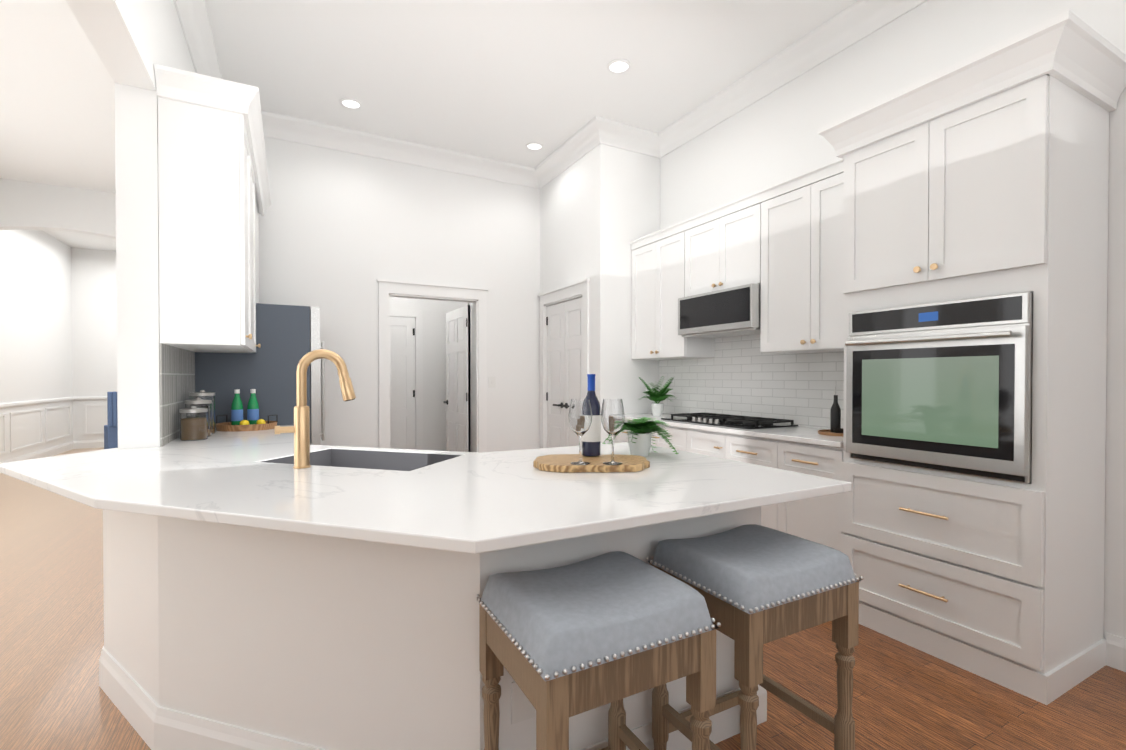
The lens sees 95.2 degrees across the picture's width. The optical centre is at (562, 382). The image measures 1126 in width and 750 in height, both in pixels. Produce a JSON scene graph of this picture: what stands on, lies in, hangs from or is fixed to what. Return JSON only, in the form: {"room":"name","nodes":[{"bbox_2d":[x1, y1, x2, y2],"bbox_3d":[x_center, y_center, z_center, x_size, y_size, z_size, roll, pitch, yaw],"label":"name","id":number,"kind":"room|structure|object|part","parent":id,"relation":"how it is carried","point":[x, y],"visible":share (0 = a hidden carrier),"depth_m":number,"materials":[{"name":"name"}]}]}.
{"room":"kitchen","nodes":[
{"label":"kitchen","id":0,"kind":"room"},
{"bbox_2d":[0,230,72,461],"bbox_3d":[-5.143,-0.532,2.342,0.120,3.540,15.100,0,1,-28],"label":"wall","id":1,"kind":"structure","parent":0,"point":[35,321],"depth_m":7.71,"materials":[{"name":"white paint"}]},
{"bbox_2d":[0,397,74,462],"bbox_3d":[-7.760,0.725,7.444,0.030,0.920,3.658,0,1,-28],"label":"trim","id":2,"kind":"structure","parent":1,"relation":"attached to","point":[57,449],"depth_m":7.84,"materials":[{"name":"white paint"}]},
{"bbox_2d":[0,178,115,238],"bbox_3d":[-5.710,-0.574,6.366,2.651,3.540,0.140,0,1,-28],"label":"wall","id":3,"kind":"structure","parent":0,"point":[24,205],"depth_m":6.11,"materials":[{"name":"white paint"}]},
{"bbox_2d":[71,247,116,440],"bbox_3d":[-5.766,-0.618,10.627,6.550,3.540,0.120,0,1,-28],"label":"wall","id":4,"kind":"structure","parent":0,"point":[94,323],"depth_m":9.17,"materials":[{"name":"white paint"}]},
{"bbox_2d":[75,396,106,448],"bbox_3d":[-7.438,0.702,9.668,2.623,0.920,0.030,0,1,-28],"label":"trim","id":5,"kind":"structure","parent":4,"relation":"attached to","point":[85,443],"depth_m":9.15,"materials":[{"name":"white paint"}]},
{"bbox_2d":[66,0,195,448],"bbox_3d":[-2.676,-0.545,3.652,0.160,3.540,15.100,0,1,-28],"label":"column","id":6,"kind":"structure","parent":0,"point":[133,42],"depth_m":2.48,"materials":[{"name":"white paint"}]},
{"bbox_2d":[173,0,222,78],"bbox_3d":[-0.956,-2.202,0.699,0.125,0.165,8.300,0,1,-28],"label":"crown molding","id":7,"kind":"structure","parent":6,"relation":"attached to","point":[193,16],"depth_m":3.30,"materials":[{"name":"white paint"}]},
{"bbox_2d":[154,68,253,351],"bbox_3d":[-1.960,-0.862,2.858,0.359,1.330,0.563,0,1,-28],"label":"upper cabinet","id":8,"kind":"object","parent":6,"relation":"attached to","point":[214,199],"depth_m":2.61,"materials":[{"name":"white wood"}]},
{"bbox_2d":[190,152,257,355],"bbox_3d":[-2.169,-0.867,3.252,0.359,1.330,0.568,0,1,-28],"label":"upper cabinet","id":9,"kind":"object","parent":6,"relation":"attached to","point":[255,153],"depth_m":3.54,"materials":[{"name":"white wood"}]},
{"bbox_2d":[258,196,261,302],"bbox_3d":[-2.524,-1.058,3.895,0.338,0.960,0.904,0,1,-28],"label":"upper cabinet","id":10,"kind":"object","parent":6,"relation":"attached to","point":[259,197],"depth_m":4.29,"materials":[{"name":"white wood"}]},
{"bbox_2d":[259,137,539,451],"bbox_3d":[-1.406,-0.562,5.243,3.895,3.540,0.120,0,1,-28],"label":"wall","id":11,"kind":"structure","parent":0,"point":[340,232],"depth_m":4.98,"materials":[{"name":"white paint"}]},
{"bbox_2d":[261,111,544,188],"bbox_3d":[-1.511,-2.247,5.031,2.907,0.165,0.125,0,1,-28],"label":"crown molding","id":12,"kind":"structure","parent":11,"relation":"attached to","point":[277,126],"depth_m":4.95,"materials":[{"name":"white paint"}]},
{"bbox_2d":[377,278,487,452],"bbox_3d":[-1.323,0.103,5.274,1.120,2.210,0.155,0,1,-28],"label":"door frame","id":13,"kind":"structure","parent":11,"relation":"attached to","point":[475,296],"depth_m":5.25,"materials":[{"name":"white paint"}]},
{"bbox_2d":[443,305,470,451],"bbox_3d":[-1.236,0.175,5.906,0.084,2.028,0.862,0,1,-28],"label":"hall door","id":14,"kind":"structure","parent":11,"relation":"in","point":[458,420],"depth_m":5.83,"materials":[{"name":"white wood"}]},
{"bbox_2d":[489,377,495,387],"bbox_3d":[-0.760,-0.005,5.518,0.075,0.120,0.012,0,1,-28],"label":"switch plate","id":15,"kind":"object","parent":11,"relation":"attached to","point":[492,382],"visible":1,"depth_m":5.52,"materials":[{"name":"white plastic"}]},
{"bbox_2d":[390,297,465,450],"bbox_3d":[-2.108,-0.577,6.671,2.000,3.540,0.100,0,1,-28],"label":"wall","id":16,"kind":"structure","parent":0,"point":[434,372],"depth_m":6.83,"materials":[{"name":"white paint"}]},
{"bbox_2d":[390,317,414,449],"bbox_3d":[-2.263,0.174,6.490,0.774,2.018,0.084,0,1,-28],"label":"hall door","id":17,"kind":"structure","parent":16,"relation":"in","point":[402,382],"depth_m":6.61,"materials":[{"name":"white wood"}]},
{"bbox_2d":[390,308,422,449],"bbox_3d":[-2.307,0.122,6.572,0.990,2.145,0.140,0,1,-28],"label":"door frame","id":18,"kind":"structure","parent":16,"relation":"attached to","point":[417,314],"depth_m":6.71,"materials":[{"name":"white paint"}]},
{"bbox_2d":[0,0,857,250],"bbox_3d":[-2.176,-2.369,3.955,7.050,0.100,15.600,0,1,-28],"label":"ceiling","id":19,"kind":"structure","parent":0,"point":[505,80],"depth_m":3.78,"materials":[{"name":"white paint"}]},
{"bbox_2d":[339,98,361,109],"bbox_3d":[-1.759,-2.316,4.262,0.171,0.010,0.183,0,1,-28],"label":"recessed light","id":20,"kind":"object","parent":19,"relation":"in","point":[343,99],"depth_m":4.25,"materials":[{"name":"white paint"}]},
{"bbox_2d":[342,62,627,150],"bbox_3d":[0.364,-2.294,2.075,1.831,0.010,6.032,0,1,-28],"label":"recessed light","id":21,"kind":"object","parent":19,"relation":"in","point":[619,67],"depth_m":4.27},
{"bbox_2d":[607,59,630,73],"bbox_3d":[0.409,-2.311,3.754,0.177,0.010,0.178,0,1,-28],"label":"recessed light","id":22,"kind":"object","parent":19,"relation":"in","point":[628,63],"depth_m":3.74,"materials":[{"name":"white paint"}]},
{"bbox_2d":[466,302,472,451],"bbox_3d":[-0.897,-0.574,6.416,0.100,3.540,1.470,0,1,-28],"label":"wall","id":23,"kind":"structure","parent":0,"point":[467,303],"depth_m":6.95,"materials":[{"name":"white paint"}]},
{"bbox_2d":[0,447,1125,749],"bbox_3d":[-2.176,1.251,3.993,7.050,0.060,15.600,0,1,-28],"label":"floor","id":24,"kind":"structure","parent":0,"point":[56,697],"depth_m":2.11,"materials":[{"name":"brown wood"}]},
{"bbox_2d":[104,392,117,448],"bbox_3d":[-7.268,0.659,8.506,0.484,1.030,0.440,1,1,42],"label":"dining chair","id":25,"kind":"object","parent":24,"relation":"on","point":[110,434],"visible":0.38,"depth_m":8.24,"materials":[{"name":"blue fabric"}]},
{"bbox_2d":[195,303,324,444],"bbox_3d":[-2.313,0.331,4.024,0.812,1.780,0.900,0,1,-28],"label":"refrigerator","id":26,"kind":"object","parent":24,"relation":"on","point":[287,337],"visible":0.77,"depth_m":3.65,"materials":[{"name":"grey metal"}]},
{"bbox_2d":[32,425,766,749],"bbox_3d":[-0.924,0.777,2.633,2.222,0.916,2.859,0,1,-28],"label":"base cabinet","id":27,"kind":"object","parent":24,"relation":"on","point":[260,593],"depth_m":1.60,"materials":[{"name":"white stone"}]},
{"bbox_2d":[0,446,850,620],"bbox_3d":[-0.964,0.332,2.445,2.644,0.030,3.146,0,1,-28],"label":"countertop","id":28,"kind":"structure","parent":27,"relation":"on","point":[141,578],"depth_m":1.54,"materials":[{"name":"white stone"}]},
{"bbox_2d":[179,406,207,440],"bbox_3d":[-2.023,0.221,2.818,0.128,0.184,0.128,0,1,-28],"label":"canister","id":29,"kind":"object","parent":28,"relation":"on","point":[193,423],"visible":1,"depth_m":2.77,"materials":[{"name":"clear glass"}]},
{"bbox_3d":[-2.023,0.145,2.817,0.128,0.034,0.128,0,1,-28],"label":"lid","id":30,"kind":"part","parent":29,"relation":"part of","materials":[{"name":"silver metal"}]},
{"bbox_2d":[185,398,211,436],"bbox_3d":[-2.098,0.199,2.959,0.128,0.224,0.128,0,1,-28],"label":"canister","id":31,"kind":"object","parent":28,"relation":"on","point":[199,403],"visible":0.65,"depth_m":2.94,"materials":[{"name":"clear glass"}]},
{"bbox_3d":[-2.098,0.104,2.958,0.128,0.034,0.128,0,1,-28],"label":"lid","id":32,"kind":"part","parent":31,"relation":"part of","materials":[{"name":"silver metal"}]},
{"bbox_2d":[189,390,214,433],"bbox_3d":[-2.173,0.178,3.100,0.128,0.264,0.128,0,1,-28],"label":"canister","id":33,"kind":"object","parent":28,"relation":"on","point":[203,394],"visible":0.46,"depth_m":3.09,"materials":[{"name":"clear glass"}]},
{"bbox_3d":[-2.173,0.062,3.099,0.128,0.034,0.128,0,1,-28],"label":"lid","id":34,"kind":"part","parent":33,"relation":"part of","materials":[{"name":"silver metal"}]},
{"bbox_2d":[216,414,277,431],"bbox_3d":[-2.091,0.261,3.405,0.354,0.092,0.350,0,1,-28],"label":"serving tray","id":35,"kind":"object","parent":28,"relation":"on","point":[227,426],"visible":0.94,"depth_m":3.29,"materials":[{"name":"brown wood"}]},
{"bbox_2d":[231,389,242,424],"bbox_3d":[-2.167,0.170,3.420,0.069,0.248,0.069,0,1,-28],"label":"water bottle","id":36,"kind":"object","parent":35,"relation":"on","point":[237,412],"visible":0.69,"depth_m":3.40,"materials":[{"name":"green glass"}]},
{"bbox_2d":[240,420,249,424],"bbox_3d":[-2.062,0.268,3.330,0.054,0.053,0.083,0,1,-19],"label":"lemon","id":37,"kind":"object","parent":35,"relation":"on","point":[244,422],"visible":0.69,"depth_m":3.31,"materials":[{"name":"yellow food"}]},
{"bbox_2d":[247,389,258,424],"bbox_3d":[-2.097,0.169,3.480,0.069,0.248,0.069,0,1,-28],"label":"water bottle","id":38,"kind":"object","parent":35,"relation":"on","point":[252,411],"visible":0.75,"depth_m":3.46,"materials":[{"name":"green glass"}]},
{"bbox_2d":[256,419,265,423],"bbox_3d":[-1.997,0.267,3.399,0.054,0.053,0.083,0,1,-39],"label":"lemon","id":39,"kind":"object","parent":35,"relation":"on","point":[260,421],"visible":0.71,"depth_m":3.38,"materials":[{"name":"yellow food"}]},
{"bbox_2d":[275,349,355,468],"bbox_3d":[-0.945,0.096,1.973,0.282,0.450,0.062,0,1,-28],"label":"faucet","id":40,"kind":"object","parent":28,"relation":"on","point":[300,429],"visible":1,"depth_m":1.94,"materials":[{"name":"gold metal"}]},
{"bbox_2d":[262,449,461,470],"bbox_3d":[-0.842,0.453,2.185,0.863,0.258,0.863,0,1,-28],"label":"sink","id":41,"kind":"object","parent":28,"relation":"in","point":[320,459],"depth_m":2.36,"materials":[{"name":"silver metal"}]},
{"bbox_2d":[533,454,649,472],"bbox_3d":[0.112,0.309,1.985,0.446,0.025,0.379,0,1,-28],"label":"cutting board","id":42,"kind":"object","parent":28,"relation":"on","point":[561,463],"visible":0.96,"depth_m":1.90,"materials":[{"name":"brown wood"}]},
{"bbox_2d":[568,399,591,464],"bbox_3d":[0.063,0.178,1.883,0.088,0.236,0.088,0,1,-28],"label":"wine glass","id":43,"kind":"object","parent":42,"relation":"on","point":[580,416],"visible":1,"depth_m":1.85,"materials":[{"name":"clear glass"}]},
{"bbox_2d":[582,374,600,456],"bbox_3d":[0.114,0.131,2.066,0.075,0.328,0.075,0,1,-28],"label":"wine bottle","id":44,"kind":"object","parent":42,"relation":"on","point":[591,441],"visible":0.88,"depth_m":2.04,"materials":[{"name":"blue glass"}]},
{"bbox_2d":[601,399,624,464],"bbox_3d":[0.182,0.178,1.881,0.088,0.236,0.088,0,1,-28],"label":"wine glass","id":45,"kind":"object","parent":42,"relation":"on","point":[612,416],"visible":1,"depth_m":1.85,"materials":[{"name":"clear glass"}]},
{"bbox_2d":[602,417,678,456],"bbox_3d":[0.323,0.230,2.239,0.341,0.178,0.353,0,1,-28],"label":"potted plant","id":46,"kind":"object","parent":28,"relation":"on","point":[639,434],"visible":0.94,"depth_m":2.21,"materials":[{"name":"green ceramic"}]},
{"bbox_3d":[0.335,0.269,2.248,0.104,0.100,0.104,0,1,-28],"label":"pot","id":47,"kind":"part","parent":46,"relation":"part of","materials":[{"name":"white ceramic"}]},
{"bbox_3d":[-0.681,1.165,2.180,2.254,0.150,1.855,0,1,-28],"label":"baseboard","id":48,"kind":"part","parent":27,"relation":"part of","materials":[{"name":"white wood"}]},
{"bbox_2d":[511,681,534,723],"bbox_3d":[-0.112,0.890,1.444,0.070,0.115,0.006,0,1,-28],"label":"outlet","id":49,"kind":"object","parent":27,"relation":"attached to","point":[522,710],"depth_m":1.44,"materials":[{"name":"white plastic"}]},
{"bbox_2d":[476,551,720,749],"bbox_3d":[0.069,0.868,1.263,0.459,0.764,0.418,0,1,-28],"label":"bar stool","id":50,"kind":"object","parent":24,"relation":"on","point":[561,644],"visible":1,"depth_m":1.15,"materials":[{"name":"grey fabric"}]},
{"bbox_3d":[0.069,0.525,1.260,0.448,0.078,0.408,0,1,-28],"label":"seat","id":51,"kind":"part","parent":50,"relation":"part of","materials":[{"name":"fabric"}]},
{"bbox_2d":[609,422,631,442],"bbox_3d":[0.848,0.772,4.533,0.587,0.888,0.726,0,1,-28],"label":"base cabinet","id":52,"kind":"object","parent":24,"relation":"on","point":[621,437],"depth_m":4.53,"materials":[{"name":"white wood"}]},
{"bbox_2d":[651,426,676,449],"bbox_3d":[1.079,0.776,4.098,0.587,0.888,0.499,0,1,-28],"label":"base cabinet","id":53,"kind":"object","parent":24,"relation":"on","point":[660,442],"depth_m":3.99,"materials":[{"name":"white wood"}]},
{"bbox_2d":[677,426,764,525],"bbox_3d":[1.356,0.781,3.576,0.587,0.888,0.918,0,1,-28],"label":"base cabinet","id":54,"kind":"object","parent":24,"relation":"on","point":[736,447],"depth_m":3.46,"materials":[{"name":"white wood"}]},
{"bbox_2d":[646,524,863,749],"bbox_3d":[0.556,0.865,1.539,0.459,0.764,0.418,0,1,-28],"label":"bar stool","id":55,"kind":"object","parent":24,"relation":"on","point":[756,586],"visible":0.96,"depth_m":1.43,"materials":[{"name":"grey fabric"}]},
{"bbox_3d":[0.556,0.522,1.535,0.448,0.078,0.408,0,1,-28],"label":"seat","id":56,"kind":"part","parent":55,"relation":"part of","materials":[{"name":"fabric"}]},
{"bbox_2d":[765,438,849,550],"bbox_3d":[1.626,0.787,3.067,0.587,0.888,0.473,0,1,-28],"label":"base cabinet","id":57,"kind":"object","parent":24,"relation":"on","point":[816,519],"depth_m":2.90,"materials":[{"name":"white wood"}]},
{"bbox_2d":[624,414,845,449],"bbox_3d":[1.199,0.318,3.847,0.605,0.030,2.260,0,1,-28],"label":"countertop","id":58,"kind":"structure","parent":57,"relation":"on","point":[809,435],"depth_m":3.27,"materials":[{"name":"white stone"}]},
{"bbox_2d":[639,376,675,415],"bbox_3d":[0.852,0.118,4.559,0.331,0.354,0.420,0,1,-28],"label":"potted plant","id":59,"kind":"object","parent":58,"relation":"on","point":[657,396],"visible":1,"depth_m":4.53,"materials":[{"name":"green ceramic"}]},
{"bbox_3d":[0.838,0.240,4.564,0.110,0.110,0.110,0,1,-28],"label":"pot","id":60,"kind":"part","parent":59,"relation":"part of","materials":[{"name":"white ceramic"}]},
{"bbox_2d":[661,412,797,428],"bbox_3d":[1.215,0.280,3.870,0.465,0.043,0.920,0,1,-28],"label":"cooktop","id":61,"kind":"object","parent":58,"relation":"in","point":[737,421],"visible":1,"depth_m":3.70,"materials":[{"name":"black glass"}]},
{"bbox_2d":[818,429,842,436],"bbox_3d":[1.653,0.301,3.072,0.236,0.018,0.236,0,1,-28],"label":"tray","id":62,"kind":"object","parent":58,"relation":"on","point":[825,432],"visible":0.5,"depth_m":3.03,"materials":[{"name":"brown wood"}]},
{"bbox_2d":[830,386,840,431],"bbox_3d":[1.652,0.162,3.115,0.056,0.278,0.056,0,1,-28],"label":"oil bottle","id":63,"kind":"object","parent":62,"relation":"on","point":[835,416],"visible":0.83,"depth_m":3.10,"materials":[{"name":"black glass"}]},
{"bbox_2d":[833,428,842,432],"bbox_3d":[1.627,0.287,3.024,0.072,0.030,0.072,0,1,-28],"label":"bowl","id":64,"kind":"object","parent":62,"relation":"on","point":[837,430],"visible":0.6,"depth_m":3.00,"materials":[{"name":"black"}]},
{"bbox_2d":[841,454,1104,703],"bbox_3d":[1.923,0.817,2.488,0.607,0.840,0.785,0,1,-28],"label":"base cabinet","id":65,"kind":"object","parent":24,"relation":"on","point":[1001,582],"depth_m":2.19,"materials":[{"name":"white wood"}]},
{"bbox_2d":[845,292,1032,482],"bbox_3d":[1.869,0.017,2.450,0.659,0.750,0.731,0,1,-28],"label":"wall oven","id":66,"kind":"object","parent":65,"relation":"in","point":[946,386],"visible":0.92,"depth_m":2.24,"materials":[{"name":"silver metal"}]},
{"bbox_3d":[1.603,-0.193,2.307,0.057,0.024,0.671,0,1,-28],"label":"handle","id":67,"kind":"part","parent":66,"relation":"part of","materials":[{"name":"silver metal"}]},
{"bbox_2d":[540,143,659,443],"bbox_3d":[0.340,-0.563,5.384,0.678,3.540,1.270,0,1,-28],"label":"wall","id":68,"kind":"structure","parent":0,"point":[599,207],"depth_m":4.81,"materials":[{"name":"white paint"}]},
{"bbox_2d":[538,278,589,447],"bbox_3d":[0.039,0.112,5.327,0.155,2.190,1.070,0,1,-28],"label":"door frame","id":69,"kind":"structure","parent":68,"relation":"attached to","point":[573,290],"depth_m":5.39,"materials":[{"name":"white paint"}]},
{"bbox_2d":[546,297,581,447],"bbox_3d":[0.008,0.181,5.311,0.084,2.028,0.826,0,1,-28],"label":"pantry door","id":70,"kind":"structure","parent":68,"relation":"in","point":[564,355],"depth_m":5.34,"materials":[{"name":"white wood"}]},
{"bbox_3d":[-0.007,0.142,5.303,0.050,1.720,0.824,0,1,-28],"label":"pantry door hardware","id":71,"kind":"part","parent":70,"relation":"part of","materials":[{"name":"white wood"}]},
{"bbox_2d":[533,116,612,184],"bbox_3d":[0.048,-2.248,5.060,0.125,0.165,1.255,0,1,-28],"label":"crown molding","id":72,"kind":"structure","parent":68,"relation":"attached to","point":[598,130],"depth_m":4.93,"materials":[{"name":"white paint"}]},
{"bbox_2d":[605,120,656,155],"bbox_3d":[0.609,-2.244,4.719,0.540,0.165,0.125,0,1,-28],"label":"crown molding","id":73,"kind":"structure","parent":68,"relation":"attached to","point":[625,136],"depth_m":4.74,"materials":[{"name":"white paint"}]},
{"bbox_2d":[660,0,1125,638],"bbox_3d":[0.748,-0.564,5.470,0.120,3.540,15.100,0,1,-28],"label":"wall","id":74,"kind":"structure","parent":0,"point":[772,138],"depth_m":2.98,"materials":[{"name":"white paint"}]},
{"bbox_2d":[630,218,720,361],"bbox_3d":[0.971,-0.764,4.542,0.329,1.098,0.798,0,1,-28],"label":"upper cabinet","id":75,"kind":"object","parent":74,"relation":"attached to","point":[660,258],"depth_m":4.44,"materials":[{"name":"white wood"}]},
{"bbox_2d":[689,190,760,295],"bbox_3d":[1.308,-0.992,3.906,0.329,0.628,0.760,0,1,-28],"label":"upper cabinet","id":76,"kind":"object","parent":74,"relation":"attached to","point":[725,239],"depth_m":3.77,"materials":[{"name":"white wood"}]},
{"bbox_2d":[678,283,760,338],"bbox_3d":[1.273,-0.518,3.892,0.402,0.311,0.752,0,1,-28],"label":"microwave","id":77,"kind":"object","parent":76,"relation":"attached to","point":[731,312],"visible":0.83,"depth_m":3.73,"materials":[{"name":"silver metal"}]},
{"bbox_3d":[1.099,-0.537,3.793,0.003,0.230,0.704,0,1,-28],"label":"microwave glass","id":78,"kind":"part","parent":77,"relation":"part of","materials":[{"name":"black glass"}]},
{"bbox_2d":[652,0,927,157],"bbox_3d":[2.532,-2.214,1.832,0.125,0.165,7.030,0,1,-28],"label":"crown molding","id":79,"kind":"structure","parent":74,"relation":"attached to","point":[853,23],"depth_m":3.61,"materials":[{"name":"white paint"}]},
{"bbox_2d":[749,169,849,357],"bbox_3d":[1.651,-0.750,3.263,0.329,1.098,0.825,0,1,-28],"label":"upper cabinet","id":80,"kind":"object","parent":74,"relation":"attached to","point":[788,324],"depth_m":3.30,"materials":[{"name":"white wood"}]},
{"bbox_2d":[813,10,1125,317],"bbox_3d":[1.886,-0.853,2.451,0.690,0.980,0.995,0,1,-28],"label":"upper cabinet","id":81,"kind":"object","parent":74,"relation":"attached to","point":[983,174],"depth_m":2.19,"materials":[{"name":"white wood"}]},
{"bbox_2d":[1106,633,1125,671],"bbox_3d":[3.307,1.187,0.523,0.016,0.140,3.930,0,1,-28],"label":"baseboard","id":82,"kind":"structure","parent":74,"relation":"attached to","point":[1115,651],"depth_m":2.23,"materials":[{"name":"white paint"}]}
]}

